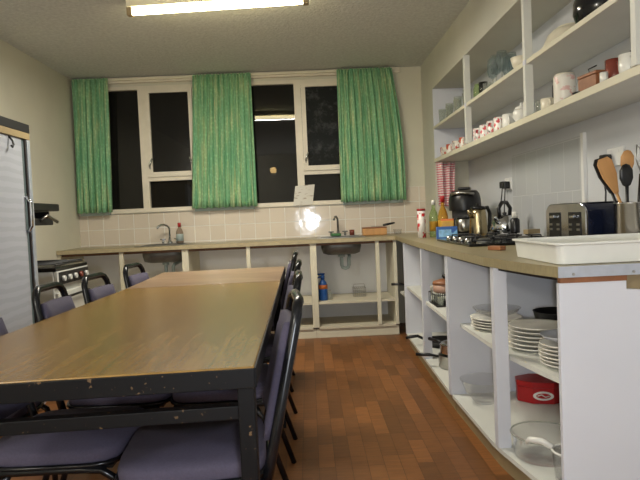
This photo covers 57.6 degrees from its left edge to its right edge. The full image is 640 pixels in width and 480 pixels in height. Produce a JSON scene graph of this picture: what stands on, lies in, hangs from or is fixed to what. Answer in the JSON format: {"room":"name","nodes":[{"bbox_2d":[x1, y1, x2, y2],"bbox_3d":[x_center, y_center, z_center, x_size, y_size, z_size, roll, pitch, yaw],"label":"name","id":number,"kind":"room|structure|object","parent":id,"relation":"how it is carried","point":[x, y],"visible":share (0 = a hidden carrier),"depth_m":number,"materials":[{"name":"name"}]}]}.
{"room":"communal kitchen","nodes":[
{"label":"communal kitchen","id":0,"kind":"room"},
{"bbox_2d":[0,39,80,260],"bbox_3d":[-2.431,-0.156,2.145,0.100,2.630,7.600,-3,2,-1],"label":"wall","id":1,"kind":"structure","parent":0,"point":[34,94],"depth_m":5.26,"materials":[{"name":"paint"}]},
{"bbox_2d":[0,0,469,79],"bbox_3d":[-0.507,-1.582,2.130,4.070,0.050,7.800,-3,2,-1],"label":"ceiling","id":2,"kind":"structure","parent":0,"point":[77,39],"depth_m":4.70,"materials":[{"name":"paint"}]},
{"bbox_2d":[126,0,308,16],"bbox_3d":[-0.679,-1.564,3.829,1.206,0.106,0.070,-2,2,3],"label":"ceiling light","id":3,"kind":"object","parent":2,"relation":"attached to","point":[133,7],"visible":1,"depth_m":3.82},
{"bbox_2d":[71,66,424,322],"bbox_3d":[-0.529,-0.396,6.080,3.870,2.630,0.200,-3,2,-1],"label":"wall","id":4,"kind":"structure","parent":0,"point":[407,82],"depth_m":5.98,"materials":[{"name":"paint"}]},
{"bbox_2d":[108,84,191,211],"bbox_3d":[-1.767,-0.930,5.931,1.060,1.265,0.124,-3,2,-1],"label":"window","id":5,"kind":"structure","parent":4,"relation":"in","point":[151,126],"depth_m":5.94,"materials":[{"name":"glass"}]},
{"bbox_2d":[77,67,399,83],"bbox_3d":[-0.838,-1.660,5.889,3.300,0.055,0.070,-3,2,-1],"label":"rail","id":6,"kind":"object","parent":4,"relation":"attached to","point":[307,73],"visible":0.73,"depth_m":5.87,"materials":[{"name":"paint"}]},
{"bbox_2d":[71,78,112,215],"bbox_3d":[-2.277,-0.926,5.832,0.387,1.366,0.085,-3,2,-1],"label":"curtain","id":7,"kind":"object","parent":6,"relation":"hanging from","point":[90,97],"visible":1,"depth_m":5.82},
{"bbox_2d":[192,72,257,211],"bbox_3d":[-0.992,-0.983,5.855,0.664,1.366,0.090,-3,2,-1],"label":"curtain","id":8,"kind":"object","parent":6,"relation":"hanging from","point":[223,151],"visible":1,"depth_m":5.84,"materials":[{"name":"fabric"}]},
{"bbox_2d":[336,67,405,204],"bbox_3d":[0.519,-1.051,5.884,0.668,1.366,0.087,-3,2,-1],"label":"curtain","id":9,"kind":"object","parent":6,"relation":"hanging from","point":[371,150],"visible":1,"depth_m":5.87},
{"bbox_2d":[78,200,405,215],"bbox_3d":[-0.785,-0.334,5.962,3.350,0.022,0.030,-3,2,-1],"label":"trim","id":10,"kind":"structure","parent":4,"relation":"attached to","point":[330,203],"depth_m":5.94,"materials":[{"name":"paint"}]},
{"bbox_2d":[79,186,426,247],"bbox_3d":[-0.681,-0.239,5.978,3.550,0.478,0.008,-3,2,-1],"label":"backsplash","id":11,"kind":"structure","parent":4,"relation":"attached to","point":[128,229],"depth_m":5.98,"materials":[{"name":"tile"}]},
{"bbox_2d":[251,78,340,205],"bbox_3d":[-0.219,-0.999,5.960,1.080,1.265,0.124,-3,2,-1],"label":"window","id":12,"kind":"structure","parent":4,"relation":"in","point":[280,144],"depth_m":5.97,"materials":[{"name":"paint"}]},
{"bbox_2d":[293,184,314,205],"bbox_3d":[-0.164,-0.458,5.956,0.230,0.215,0.032,-3,2,-1],"label":"paper note","id":13,"kind":"object","parent":12,"relation":"attached to","point":[303,195],"visible":1,"depth_m":5.96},
{"bbox_2d":[0,323,514,479],"bbox_3d":[-0.389,1.093,2.237,4.070,0.050,7.800,-3,2,-1],"label":"floor","id":14,"kind":"structure","parent":0,"point":[368,407],"depth_m":3.19,"materials":[{"name":"wood"}]},
{"bbox_2d":[0,116,45,403],"bbox_3d":[-2.054,0.205,3.295,0.655,1.785,0.683,-3,2,-1],"label":"roller shutter","id":15,"kind":"object","parent":14,"relation":"on","point":[18,251],"visible":0.74,"depth_m":3.42,"materials":[{"name":"metal"}]},
{"bbox_2d":[0,402,57,479],"bbox_3d":[-1.393,0.661,2.219,0.565,0.908,0.438,-3,2,-1],"label":"dining chair","id":16,"kind":"object","parent":14,"relation":"on","point":[22,412],"visible":0.23,"depth_m":2.23,"materials":[{"name":"purple fabric"}]},
{"bbox_2d":[34,203,90,307],"bbox_3d":[-2.061,0.382,4.191,0.649,1.300,0.570,-3,2,-1],"label":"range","id":17,"kind":"object","parent":14,"relation":"on","point":[70,274],"visible":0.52,"depth_m":4.17,"materials":[{"name":"metal"}]},
{"bbox_2d":[34,203,58,211],"bbox_3d":[-2.175,-0.228,4.165,0.375,0.054,0.570,-3,2,-1],"label":"hood","id":18,"kind":"object","parent":17,"relation":"attached to","point":[38,207],"depth_m":4.25,"materials":[{"name":"black metal"}]},
{"bbox_2d":[37,259,86,272],"bbox_3d":[-2.089,0.190,4.188,0.610,0.054,0.560,-3,2,-1],"label":"cooktop","id":19,"kind":"object","parent":17,"relation":"in","point":[44,266],"depth_m":4.14,"materials":[{"name":"metal"}]},
{"bbox_2d":[0,317,143,479],"bbox_3d":[-0.878,0.650,1.939,0.565,0.908,0.438,-3,2,-1],"label":"dining chair","id":20,"kind":"object","parent":14,"relation":"on","point":[45,455],"visible":0.48,"depth_m":1.76,"materials":[{"name":"purple fabric"}]},
{"bbox_2d":[81,272,115,303],"bbox_3d":[-0.885,0.612,3.012,0.565,0.899,0.438,-2,2,3],"label":"dining chair","id":21,"kind":"object","parent":14,"relation":"on","point":[99,292],"visible":0.1,"depth_m":2.95,"materials":[{"name":"purple fabric"}]},
{"bbox_2d":[32,281,171,479],"bbox_3d":[-0.874,0.627,2.499,0.565,0.908,0.438,-3,2,-1],"label":"dining chair","id":22,"kind":"object","parent":14,"relation":"on","point":[48,309],"visible":0.27,"depth_m":2.32,"materials":[{"name":"purple fabric"}]},
{"bbox_2d":[57,249,185,292],"bbox_3d":[-1.829,0.548,5.693,1.175,0.890,0.572,-3,2,-1],"label":"base cabinet","id":23,"kind":"object","parent":14,"relation":"on","point":[111,264],"visible":0.24,"depth_m":5.94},
{"bbox_2d":[123,262,148,288],"bbox_3d":[-0.903,0.586,3.674,0.565,0.899,0.438,-2,2,5],"label":"dining chair","id":24,"kind":"object","parent":14,"relation":"on","point":[131,280],"visible":0.09,"depth_m":3.62,"materials":[{"name":"purple fabric"}]},
{"bbox_2d":[0,281,286,479],"bbox_3d":[-0.590,0.676,2.241,0.884,0.800,1.888,-3,2,-1],"label":"dining table","id":25,"kind":"object","parent":14,"relation":"on","point":[213,337],"visible":0.92,"depth_m":1.50,"materials":[{"name":"laminate"}]},
{"bbox_2d":[127,266,285,296],"bbox_3d":[-0.636,0.623,3.623,0.860,0.800,0.990,-3,2,-1],"label":"dining table","id":26,"kind":"object","parent":14,"relation":"on","point":[245,275],"visible":0.38,"depth_m":3.52,"materials":[{"name":"brown laminate"}]},
{"bbox_2d":[114,289,303,479],"bbox_3d":[-0.318,0.629,1.785,0.565,0.913,0.438,-3,2,-6],"label":"dining chair","id":27,"kind":"object","parent":14,"relation":"on","point":[210,450],"visible":0.89,"depth_m":1.65,"materials":[{"name":"purple fabric"}]},
{"bbox_2d":[170,270,302,479],"bbox_3d":[-0.337,0.602,2.481,0.565,0.913,0.438,-3,2,-3],"label":"dining chair","id":28,"kind":"object","parent":14,"relation":"on","point":[218,396],"visible":0.19,"depth_m":2.29,"materials":[{"name":"purple fabric"}]},
{"bbox_2d":[185,244,316,338],"bbox_3d":[-0.648,0.495,5.715,1.190,0.890,0.572,-3,2,-1],"label":"base cabinet","id":29,"kind":"object","parent":14,"relation":"on","point":[275,255],"visible":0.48,"depth_m":5.96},
{"bbox_2d":[302,295,311,304],"bbox_3d":[-0.642,0.612,5.716,1.126,0.020,0.540,-3,2,-1],"label":"shelf","id":30,"kind":"object","parent":29,"relation":"attached to","point":[307,298],"depth_m":5.67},
{"bbox_2d":[263,259,301,439],"bbox_3d":[-0.362,0.576,3.169,0.565,0.913,0.438,-3,2,-2],"label":"dining chair","id":31,"kind":"object","parent":14,"relation":"on","point":[298,263],"visible":0.07,"depth_m":3.03,"materials":[{"name":"metal"}]},
{"bbox_2d":[270,251,297,391],"bbox_3d":[-0.414,0.545,3.997,0.565,0.913,0.438,-3,2,-1],"label":"dining chair","id":32,"kind":"object","parent":14,"relation":"on","point":[291,265],"visible":0.2,"depth_m":3.84,"materials":[{"name":"metal"}]},
{"bbox_2d":[313,240,398,337],"bbox_3d":[0.336,0.451,5.734,0.780,0.890,0.572,-3,2,-1],"label":"base cabinet","id":33,"kind":"object","parent":14,"relation":"on","point":[343,314],"visible":0.85,"depth_m":5.93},
{"bbox_2d":[317,273,327,300],"bbox_3d":[0.026,0.447,5.585,0.094,0.260,0.086,-1,3,39],"label":"bottle","id":34,"kind":"object","parent":33,"relation":"on","point":[323,288],"visible":0.92,"depth_m":5.55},
{"bbox_2d":[318,291,394,303],"bbox_3d":[0.341,0.568,5.735,0.716,0.020,0.540,-3,2,-1],"label":"shelf","id":35,"kind":"object","parent":33,"relation":"attached to","point":[334,297],"depth_m":5.65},
{"bbox_2d":[403,243,456,409],"bbox_3d":[1.091,0.480,4.165,0.765,0.890,1.700,-3,2,-1],"label":"base cabinet","id":36,"kind":"object","parent":14,"relation":"on","point":[422,267],"visible":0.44,"depth_m":4.72,"materials":[{"name":"white wood"}]},
{"bbox_2d":[56,232,639,277],"bbox_3d":[-0.479,0.090,3.981,3.843,0.038,4.012,-3,2,-1],"label":"countertop","id":37,"kind":"structure","parent":36,"relation":"on","point":[507,259],"depth_m":3.13,"materials":[{"name":"laminate"}]},
{"bbox_2d":[135,242,194,271],"bbox_3d":[-1.496,0.205,5.695,0.470,0.329,0.535,-3,2,-1],"label":"sink","id":38,"kind":"object","parent":37,"relation":"in","point":[176,257],"visible":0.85,"depth_m":5.49,"materials":[{"name":"metal"}]},
{"bbox_2d":[142,243,185,262],"bbox_3d":[-1.499,0.130,5.659,0.405,0.166,0.379,-3,2,-1],"label":"basin","id":39,"kind":"object","parent":38,"relation":"in","point":[176,257],"depth_m":5.49,"materials":[{"name":"metal"}]},
{"bbox_2d":[156,224,177,243],"bbox_3d":[-1.516,-0.065,5.813,0.196,0.199,0.173,-3,2,-1],"label":"tap","id":40,"kind":"object","parent":37,"relation":"on","point":[166,225],"visible":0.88,"depth_m":5.86,"materials":[{"name":"silver metal"}]},
{"bbox_2d":[317,235,365,269],"bbox_3d":[0.207,0.129,5.727,0.450,0.329,0.535,-3,2,-1],"label":"sink","id":41,"kind":"object","parent":37,"relation":"in","point":[340,250],"visible":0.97,"depth_m":5.53,"materials":[{"name":"metal"}]},
{"bbox_2d":[321,236,360,254],"bbox_3d":[0.204,0.053,5.692,0.385,0.166,0.379,-3,2,-1],"label":"basin","id":42,"kind":"object","parent":41,"relation":"in","point":[348,249],"depth_m":5.52,"materials":[{"name":"metal"}]},
{"bbox_2d":[362,226,386,235],"bbox_3d":[0.545,-0.090,5.843,0.244,0.081,0.124,-3,2,-1],"label":"wooden box","id":43,"kind":"object","parent":37,"relation":"on","point":[366,231],"visible":0.96,"depth_m":5.78,"materials":[{"name":"brown wood"}]},
{"bbox_2d":[417,209,425,237],"bbox_3d":[0.829,-0.137,4.757,0.071,0.238,0.070,-3,2,-1],"label":"tube","id":44,"kind":"object","parent":37,"relation":"on","point":[421,221],"visible":0.99,"depth_m":4.73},
{"bbox_2d":[429,200,437,230],"bbox_3d":[0.937,-0.176,4.797,0.075,0.304,0.074,-3,2,-1],"label":"sauce bottle","id":45,"kind":"object","parent":37,"relation":"on","point":[432,224],"visible":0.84,"depth_m":4.77,"materials":[{"name":"green glass"}]},
{"bbox_2d":[436,226,457,238],"bbox_3d":[0.937,-0.052,4.301,0.150,0.094,0.102,-2,2,9],"label":"box","id":46,"kind":"object","parent":37,"relation":"on","point":[441,232],"visible":0.69,"depth_m":4.25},
{"bbox_2d":[441,219,453,226],"bbox_3d":[0.977,-0.088,4.461,0.100,0.149,0.044,-2,2,11],"label":"packet","id":47,"kind":"object","parent":37,"relation":"on","point":[444,222],"visible":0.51,"depth_m":4.44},
{"bbox_2d":[449,187,480,235],"bbox_3d":[1.169,-0.228,4.693,0.255,0.394,0.319,-2,2,24],"label":"coffee machine","id":48,"kind":"object","parent":37,"relation":"on","point":[460,202],"visible":0.63,"depth_m":4.58,"materials":[{"name":"black plastic"}]},
{"bbox_2d":[437,232,543,246],"bbox_3d":[1.100,-0.014,3.711,0.530,0.051,0.830,-3,2,-1],"label":"gas hob","id":49,"kind":"object","parent":37,"relation":"in","point":[498,239],"visible":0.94,"depth_m":3.52,"materials":[{"name":"black metal"}]},
{"bbox_2d":[467,203,491,236],"bbox_3d":[1.183,-0.146,4.336,0.136,0.258,0.222,-1,3,33],"label":"kettle","id":50,"kind":"object","parent":49,"relation":"on","point":[477,214],"visible":0.84,"depth_m":4.27,"materials":[{"name":"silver metal"}]},
{"bbox_2d":[491,201,511,231],"bbox_3d":[1.255,-0.163,3.984,0.200,0.212,0.183,-3,2,-2],"label":"kettle","id":51,"kind":"object","parent":49,"relation":"on","point":[500,223],"visible":0.87,"depth_m":3.93,"materials":[{"name":"silver metal"}]},
{"bbox_2d":[510,212,519,232],"bbox_3d":[1.264,-0.115,3.776,0.060,0.139,0.059,-3,2,-1],"label":"bottle","id":52,"kind":"object","parent":49,"relation":"on","point":[514,221],"visible":1,"depth_m":3.75,"materials":[{"name":"black plastic"}]},
{"bbox_2d":[523,229,539,233],"bbox_3d":[1.292,-0.052,3.548,0.100,0.028,0.040,-4,3,-26],"label":"matchbox","id":53,"kind":"object","parent":49,"relation":"on","point":[526,231],"visible":1,"depth_m":3.53},
{"bbox_2d":[488,245,505,249],"bbox_3d":[0.896,0.040,2.953,0.040,0.022,0.090,-4,3,-26],"label":"wooden block","id":54,"kind":"object","parent":37,"relation":"on","point":[493,247],"visible":1,"depth_m":2.93,"materials":[{"name":"orange wood"}]},
{"bbox_2d":[512,233,639,264],"bbox_3d":[1.114,0.029,2.282,0.580,0.077,0.470,-3,2,-1],"label":"tray","id":55,"kind":"object","parent":37,"relation":"on","point":[605,248],"visible":1,"depth_m":2.06,"materials":[{"name":"white plastic"}]},
{"bbox_2d":[546,201,623,236],"bbox_3d":[1.294,-0.073,2.854,0.255,0.221,0.303,-3,2,-13],"label":"toaster","id":56,"kind":"object","parent":37,"relation":"on","point":[583,218],"visible":0.67,"depth_m":2.73,"materials":[{"name":"silver metal"}]},
{"bbox_2d":[613,202,639,233],"bbox_3d":[1.384,-0.062,2.589,0.140,0.211,0.139,-3,2,-1],"label":"pot","id":57,"kind":"object","parent":37,"relation":"on","point":[627,214],"visible":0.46,"depth_m":2.54,"materials":[{"name":"metal"}]},
{"bbox_2d":[593,157,616,202],"bbox_3d":[1.341,-0.176,2.665,0.159,0.413,0.036,-2,2,24],"label":"slice","id":58,"kind":"object","parent":57,"relation":"in","point":[606,186],"visible":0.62,"depth_m":2.67,"materials":[{"name":"black plastic"}]},
{"bbox_2d":[597,157,621,202],"bbox_3d":[1.335,-0.171,2.610,0.168,0.410,0.022,-2,2,12],"label":"wooden spatula","id":59,"kind":"object","parent":57,"relation":"in","point":[605,165],"visible":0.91,"depth_m":2.61,"materials":[{"name":"brown wood"}]},
{"bbox_2d":[619,164,632,201],"bbox_3d":[1.343,-0.149,2.546,0.059,0.367,0.029,-3,2,-20],"label":"ladle","id":60,"kind":"object","parent":57,"relation":"in","point":[625,172],"visible":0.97,"depth_m":2.53,"materials":[{"name":"plastic"}]},
{"bbox_2d":[619,164,632,186],"bbox_3d":[1.337,-0.281,2.541,0.062,0.103,0.022,-5,5,-1],"label":"bowl","id":61,"kind":"object","parent":60,"relation":"on","point":[625,172],"depth_m":2.53,"materials":[{"name":"black plastic"}]},
{"bbox_2d":[620,150,633,201],"bbox_3d":[1.362,-0.183,2.587,0.057,0.430,0.051,-4,3,-26],"label":"wooden spoon","id":62,"kind":"object","parent":57,"relation":"in","point":[627,157],"visible":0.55,"depth_m":2.56,"materials":[{"name":"brown wood"}]},
{"bbox_2d":[620,150,633,167],"bbox_3d":[1.359,-0.346,2.573,0.062,0.103,0.022,-4,7,-1],"label":"bowl","id":63,"kind":"object","parent":62,"relation":"on","point":[627,157],"depth_m":2.56,"materials":[{"name":"brown wood"}]},
{"bbox_2d":[635,144,639,201],"bbox_3d":[1.407,-0.192,2.543,0.068,0.447,0.042,-3,2,-1],"label":"masher","id":64,"kind":"object","parent":57,"relation":"in","point":[638,198],"visible":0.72,"depth_m":2.53,"materials":[{"name":"silver metal"}]},
{"bbox_2d":[406,335,446,347],"bbox_3d":[0.872,0.772,4.493,0.412,0.086,0.276,-3,2,-1],"label":"frying pan","id":65,"kind":"object","parent":36,"relation":"on","point":[442,338],"visible":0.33,"depth_m":4.51,"materials":[{"name":"black metal"}]},
{"bbox_2d":[407,285,446,320],"bbox_3d":[1.089,0.422,4.164,0.724,0.022,1.654,-3,2,-1],"label":"shelf","id":66,"kind":"object","parent":36,"relation":"attached to","point":[415,289],"depth_m":4.09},
{"bbox_2d":[416,352,447,369],"bbox_3d":[0.822,0.797,3.852,0.357,0.093,0.216,-3,2,-1],"label":"saucepan","id":67,"kind":"object","parent":36,"relation":"on","point":[443,360],"visible":0.37,"depth_m":3.84,"materials":[{"name":"silver metal"}]},
{"bbox_2d":[428,337,447,355],"bbox_3d":[0.875,0.693,3.916,0.196,0.111,0.332,-3,2,-11],"label":"saucepan","id":68,"kind":"object","parent":67,"relation":"on","point":[443,344],"visible":0.3,"depth_m":3.83,"materials":[{"name":"silver metal"}]},
{"bbox_2d":[429,291,445,306],"bbox_3d":[0.859,0.391,3.917,0.206,0.078,0.246,-3,2,-1],"label":"basket","id":69,"kind":"object","parent":36,"relation":"on","point":[436,303],"visible":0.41,"depth_m":3.90,"materials":[{"name":"metal"}]},
{"bbox_2d":[432,274,445,293],"bbox_3d":[0.839,0.290,3.913,0.166,0.121,0.166,-3,2,-1],"label":"pot","id":70,"kind":"object","parent":69,"relation":"on","point":[438,285],"visible":0.58,"depth_m":3.86,"materials":[{"name":"orange metal"}]},
{"bbox_2d":[446,256,639,479],"bbox_3d":[1.122,0.538,2.670,0.765,0.890,1.254,-3,2,-1],"label":"base cabinet","id":71,"kind":"object","parent":14,"relation":"on","point":[596,416],"visible":0.71,"depth_m":2.06,"materials":[{"name":"white wood"}]},
{"bbox_2d":[471,323,508,330],"bbox_3d":[0.939,0.457,3.087,0.270,0.023,0.268,-3,2,-1],"label":"dinner plate","id":72,"kind":"object","parent":71,"relation":"on","point":[472,324],"visible":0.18,"depth_m":3.06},
{"bbox_2d":[471,321,508,327],"bbox_3d":[0.941,0.443,3.086,0.270,0.023,0.268,-3,2,-1],"label":"dinner plate","id":73,"kind":"object","parent":72,"relation":"on","point":[473,322],"visible":0.22,"depth_m":3.07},
{"bbox_2d":[471,318,523,324],"bbox_3d":[0.940,0.429,3.088,0.270,0.023,0.268,-3,2,-1],"label":"dinner plate","id":74,"kind":"object","parent":73,"relation":"on","point":[474,320],"visible":0.2,"depth_m":3.06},
{"bbox_2d":[470,312,522,322],"bbox_3d":[0.935,0.415,3.089,0.270,0.023,0.268,-3,2,-1],"label":"dinner plate","id":75,"kind":"object","parent":74,"relation":"on","point":[477,316],"visible":0.56,"depth_m":3.12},
{"bbox_2d":[460,323,558,382],"bbox_3d":[1.141,0.486,2.671,0.683,0.020,1.204,-3,2,-1],"label":"shelf","id":76,"kind":"object","parent":71,"relation":"attached to","point":[531,361],"depth_m":2.49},
{"bbox_2d":[508,341,538,351],"bbox_3d":[0.969,0.475,2.601,0.250,0.023,0.249,-3,2,-1],"label":"dinner plate","id":77,"kind":"object","parent":71,"relation":"on","point":[509,343],"visible":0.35,"depth_m":2.58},
{"bbox_2d":[508,338,537,347],"bbox_3d":[0.969,0.457,2.597,0.250,0.023,0.249,-3,2,-1],"label":"dinner plate","id":78,"kind":"object","parent":77,"relation":"on","point":[510,340],"visible":0.34,"depth_m":2.59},
{"bbox_2d":[508,334,538,343],"bbox_3d":[0.971,0.439,2.602,0.250,0.023,0.249,-3,2,-1],"label":"dinner plate","id":79,"kind":"object","parent":78,"relation":"on","point":[509,335],"visible":0.31,"depth_m":2.58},
{"bbox_2d":[508,330,543,339],"bbox_3d":[0.967,0.421,2.597,0.250,0.023,0.249,-3,2,-1],"label":"dinner plate","id":80,"kind":"object","parent":79,"relation":"on","point":[530,337],"visible":0.38,"depth_m":2.58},
{"bbox_2d":[508,326,540,335],"bbox_3d":[0.971,0.403,2.602,0.250,0.023,0.249,-3,2,-1],"label":"dinner plate","id":81,"kind":"object","parent":80,"relation":"on","point":[509,327],"visible":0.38,"depth_m":2.58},
{"bbox_2d":[508,319,557,331],"bbox_3d":[0.969,0.385,2.597,0.250,0.023,0.249,-3,2,-1],"label":"dinner plate","id":82,"kind":"object","parent":81,"relation":"on","point":[533,325],"visible":0.82,"depth_m":2.64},
{"bbox_2d":[511,421,560,466],"bbox_3d":[0.928,0.845,2.410,0.270,0.104,0.268,-3,2,-1],"label":"bowl","id":83,"kind":"object","parent":71,"relation":"on","point":[515,438],"visible":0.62,"depth_m":2.39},
{"bbox_2d":[515,374,559,403],"bbox_3d":[1.187,0.799,3.127,0.257,0.114,0.185,-2,2,13],"label":"tin","id":84,"kind":"object","parent":71,"relation":"on","point":[530,388],"visible":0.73,"depth_m":3.06,"materials":[{"name":"red metal"}]},
{"bbox_2d":[525,436,561,479],"bbox_3d":[0.919,0.831,2.221,0.140,0.148,0.228,-4,3,-31],"label":"measuring jug","id":85,"kind":"object","parent":71,"relation":"on","point":[538,440],"visible":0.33,"depth_m":2.22,"materials":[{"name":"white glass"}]},
{"bbox_2d":[532,307,556,319],"bbox_3d":[1.156,0.394,2.758,0.230,0.154,0.368,-3,2,-1],"label":"frying pan","id":86,"kind":"object","parent":71,"relation":"on","point":[542,312],"visible":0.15,"depth_m":2.87,"materials":[{"name":"black metal"}]},
{"bbox_2d":[540,359,558,368],"bbox_3d":[0.978,0.487,2.288,0.210,0.023,0.209,-3,2,-1],"label":"plate","id":87,"kind":"object","parent":71,"relation":"on","point":[541,360],"visible":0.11,"depth_m":2.29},
{"bbox_2d":[540,356,558,364],"bbox_3d":[0.976,0.472,2.289,0.210,0.023,0.209,-3,2,-1],"label":"plate","id":88,"kind":"object","parent":87,"relation":"on","point":[541,357],"visible":0.13,"depth_m":2.29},
{"bbox_2d":[538,351,558,361],"bbox_3d":[0.970,0.457,2.287,0.210,0.023,0.209,-3,2,-1],"label":"plate","id":89,"kind":"object","parent":88,"relation":"on","point":[539,352],"visible":0.21,"depth_m":2.30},
{"bbox_2d":[538,347,557,357],"bbox_3d":[0.971,0.442,2.292,0.210,0.023,0.209,-3,2,-1],"label":"plate","id":90,"kind":"object","parent":89,"relation":"on","point":[539,349],"visible":0.18,"depth_m":2.29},
{"bbox_2d":[538,343,557,353],"bbox_3d":[0.969,0.427,2.290,0.210,0.023,0.209,-3,2,-1],"label":"plate","id":91,"kind":"object","parent":90,"relation":"on","point":[539,344],"visible":0.18,"depth_m":2.30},
{"bbox_2d":[539,338,557,349],"bbox_3d":[0.972,0.412,2.288,0.210,0.023,0.209,-3,2,-1],"label":"plate","id":92,"kind":"object","parent":91,"relation":"on","point":[551,344],"visible":0.23,"depth_m":2.33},
{"bbox_2d":[540,329,557,342],"bbox_3d":[0.970,0.385,2.287,0.200,0.030,0.200,-3,2,-1],"label":"bowl","id":93,"kind":"object","parent":92,"relation":"on","point":[552,335],"visible":0.26,"depth_m":2.35,"materials":[{"name":"ceramic"}]},
{"bbox_2d":[468,0,639,234],"bbox_3d":[1.534,-0.333,2.221,0.100,2.630,7.600,-3,2,-1],"label":"wall","id":94,"kind":"structure","parent":0,"point":[619,127],"depth_m":3.44,"materials":[{"name":"paint"}]},
{"bbox_2d":[420,0,571,233],"bbox_3d":[1.325,-0.324,2.217,0.320,2.630,7.600,-3,2,-1],"label":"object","id":95,"kind":"structure","parent":94,"relation":"attached to","point":[486,31],"depth_m":4.52,"materials":[{"name":"paint"}]},
{"bbox_2d":[502,181,509,211],"bbox_3d":[1.393,-0.253,4.419,0.058,0.375,0.119,-4,3,-33],"label":"plug","id":96,"kind":"object","parent":94,"relation":"attached to","point":[505,185],"visible":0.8,"depth_m":4.37,"materials":[{"name":"black plastic"}]},
{"bbox_2d":[432,0,639,162],"bbox_3d":[1.272,-0.986,3.040,0.330,0.687,4.897,-3,2,-1],"label":"wall shelving","id":97,"kind":"object","parent":94,"relation":"attached to","point":[455,113],"visible":1,"depth_m":3.15,"materials":[{"name":"white wood"}]},
{"bbox_2d":[436,162,454,206],"bbox_3d":[1.175,-0.509,5.410,0.173,0.432,0.060,-3,2,-1],"label":"tea towel","id":98,"kind":"object","parent":97,"relation":"hanging from","point":[445,171],"visible":0.73,"depth_m":5.41,"materials":[{"name":"red fabric"}]},
{"bbox_2d":[478,81,487,92],"bbox_3d":[1.155,-1.065,4.117,0.064,0.100,0.063,-3,2,-1],"label":"tumbler","id":99,"kind":"object","parent":97,"relation":"on","point":[483,85],"visible":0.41,"depth_m":4.09,"materials":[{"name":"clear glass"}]},
{"bbox_2d":[479,124,486,137],"bbox_3d":[1.169,-0.760,4.082,0.080,0.095,0.113,-3,2,-16],"label":"mug","id":100,"kind":"object","parent":97,"relation":"on","point":[482,128],"visible":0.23,"depth_m":4.07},
{"bbox_2d":[486,121,493,133],"bbox_3d":[1.159,-0.753,3.924,0.080,0.095,0.113,-1,3,29],"label":"mug","id":101,"kind":"object","parent":97,"relation":"on","point":[489,124],"visible":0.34,"depth_m":3.90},
{"bbox_2d":[493,117,501,130],"bbox_3d":[1.173,-0.748,3.772,0.080,0.095,0.113,-3,2,-6],"label":"mug","id":102,"kind":"object","parent":97,"relation":"on","point":[497,121],"visible":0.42,"depth_m":3.76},
{"bbox_2d":[502,113,514,127],"bbox_3d":[1.184,-0.740,3.627,0.084,0.090,0.117,-3,2,-1],"label":"mug","id":103,"kind":"object","parent":97,"relation":"on","point":[507,119],"visible":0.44,"depth_m":3.61,"materials":[{"name":"ceramic"}]},
{"bbox_2d":[510,55,522,67],"bbox_3d":[1.190,-1.031,3.428,0.130,0.085,0.130,-3,2,-1],"label":"bowl","id":104,"kind":"object","parent":97,"relation":"on","point":[516,60],"visible":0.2,"depth_m":3.39,"materials":[{"name":"ceramic"}]},
{"bbox_2d":[512,103,522,121],"bbox_3d":[1.188,-0.748,3.429,0.104,0.122,0.117,-1,3,40],"label":"sugar bowl","id":105,"kind":"object","parent":97,"relation":"on","point":[517,114],"visible":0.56,"depth_m":3.40,"materials":[{"name":"white ceramic"}]},
{"bbox_2d":[540,97,553,109],"bbox_3d":[1.188,-0.701,3.003,0.080,0.062,0.113,-3,2,-1],"label":"cup","id":106,"kind":"object","parent":97,"relation":"on","point":[545,102],"visible":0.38,"depth_m":2.99,"materials":[{"name":"ceramic"}]},
{"bbox_2d":[541,22,574,48],"bbox_3d":[1.259,-1.027,2.954,0.264,0.108,0.354,-3,2,-1],"label":"dish","id":107,"kind":"object","parent":97,"relation":"on","point":[558,31],"visible":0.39,"depth_m":2.89,"materials":[{"name":"beige ceramic"}]},
{"bbox_2d":[552,72,575,103],"bbox_3d":[1.208,-0.746,2.895,0.104,0.158,0.145,-3,2,-1],"label":"jug","id":108,"kind":"object","parent":97,"relation":"on","point":[564,84],"visible":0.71,"depth_m":2.83,"materials":[{"name":"beige ceramic"}]},
{"bbox_2d":[573,0,607,23],"bbox_3d":[1.264,-1.059,2.618,0.236,0.198,0.258,-5,3,-43],"label":"pot","id":109,"kind":"object","parent":97,"relation":"on","point":[581,8],"visible":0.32,"depth_m":2.57,"materials":[{"name":"ceramic"}]},
{"bbox_2d":[577,65,604,91],"bbox_3d":[1.221,-0.714,2.565,0.104,0.117,0.134,-3,2,-9],"label":"wooden box","id":110,"kind":"object","parent":97,"relation":"on","point":[587,80],"visible":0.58,"depth_m":2.55,"materials":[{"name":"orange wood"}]},
{"bbox_2d":[605,57,618,78],"bbox_3d":[1.229,-0.698,2.404,0.080,0.100,0.113,-3,2,-1],"label":"mug","id":111,"kind":"object","parent":97,"relation":"on","point":[611,65],"visible":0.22,"depth_m":2.39,"materials":[{"name":"red ceramic"}]},
{"bbox_2d":[618,52,632,73],"bbox_3d":[1.194,-0.677,2.229,0.076,0.075,0.109,-3,2,-1],"label":"cup","id":112,"kind":"object","parent":97,"relation":"on","point":[624,60],"visible":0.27,"depth_m":2.22,"materials":[{"name":"ceramic"}]},
{"bbox_2d":[512,136,581,236],"bbox_3d":[1.450,-0.304,3.772,0.012,0.595,1.100,-3,2,-1],"label":"backsplash","id":113,"kind":"structure","parent":94,"relation":"attached to","point":[542,177],"depth_m":3.75,"materials":[{"name":"tile"}]},
{"bbox_2d":[580,132,587,201],"bbox_3d":[1.458,-0.286,3.207,0.020,0.605,0.030,-3,2,-1],"label":"trim","id":114,"kind":"structure","parent":94,"relation":"attached to","point":[583,146],"depth_m":3.19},
{"bbox_2d":[607,146,624,165],"bbox_3d":[1.461,-0.411,2.877,0.014,0.090,0.150,-3,2,-1],"label":"wall socket","id":115,"kind":"object","parent":94,"relation":"attached to","point":[616,153],"visible":0.61,"depth_m":2.86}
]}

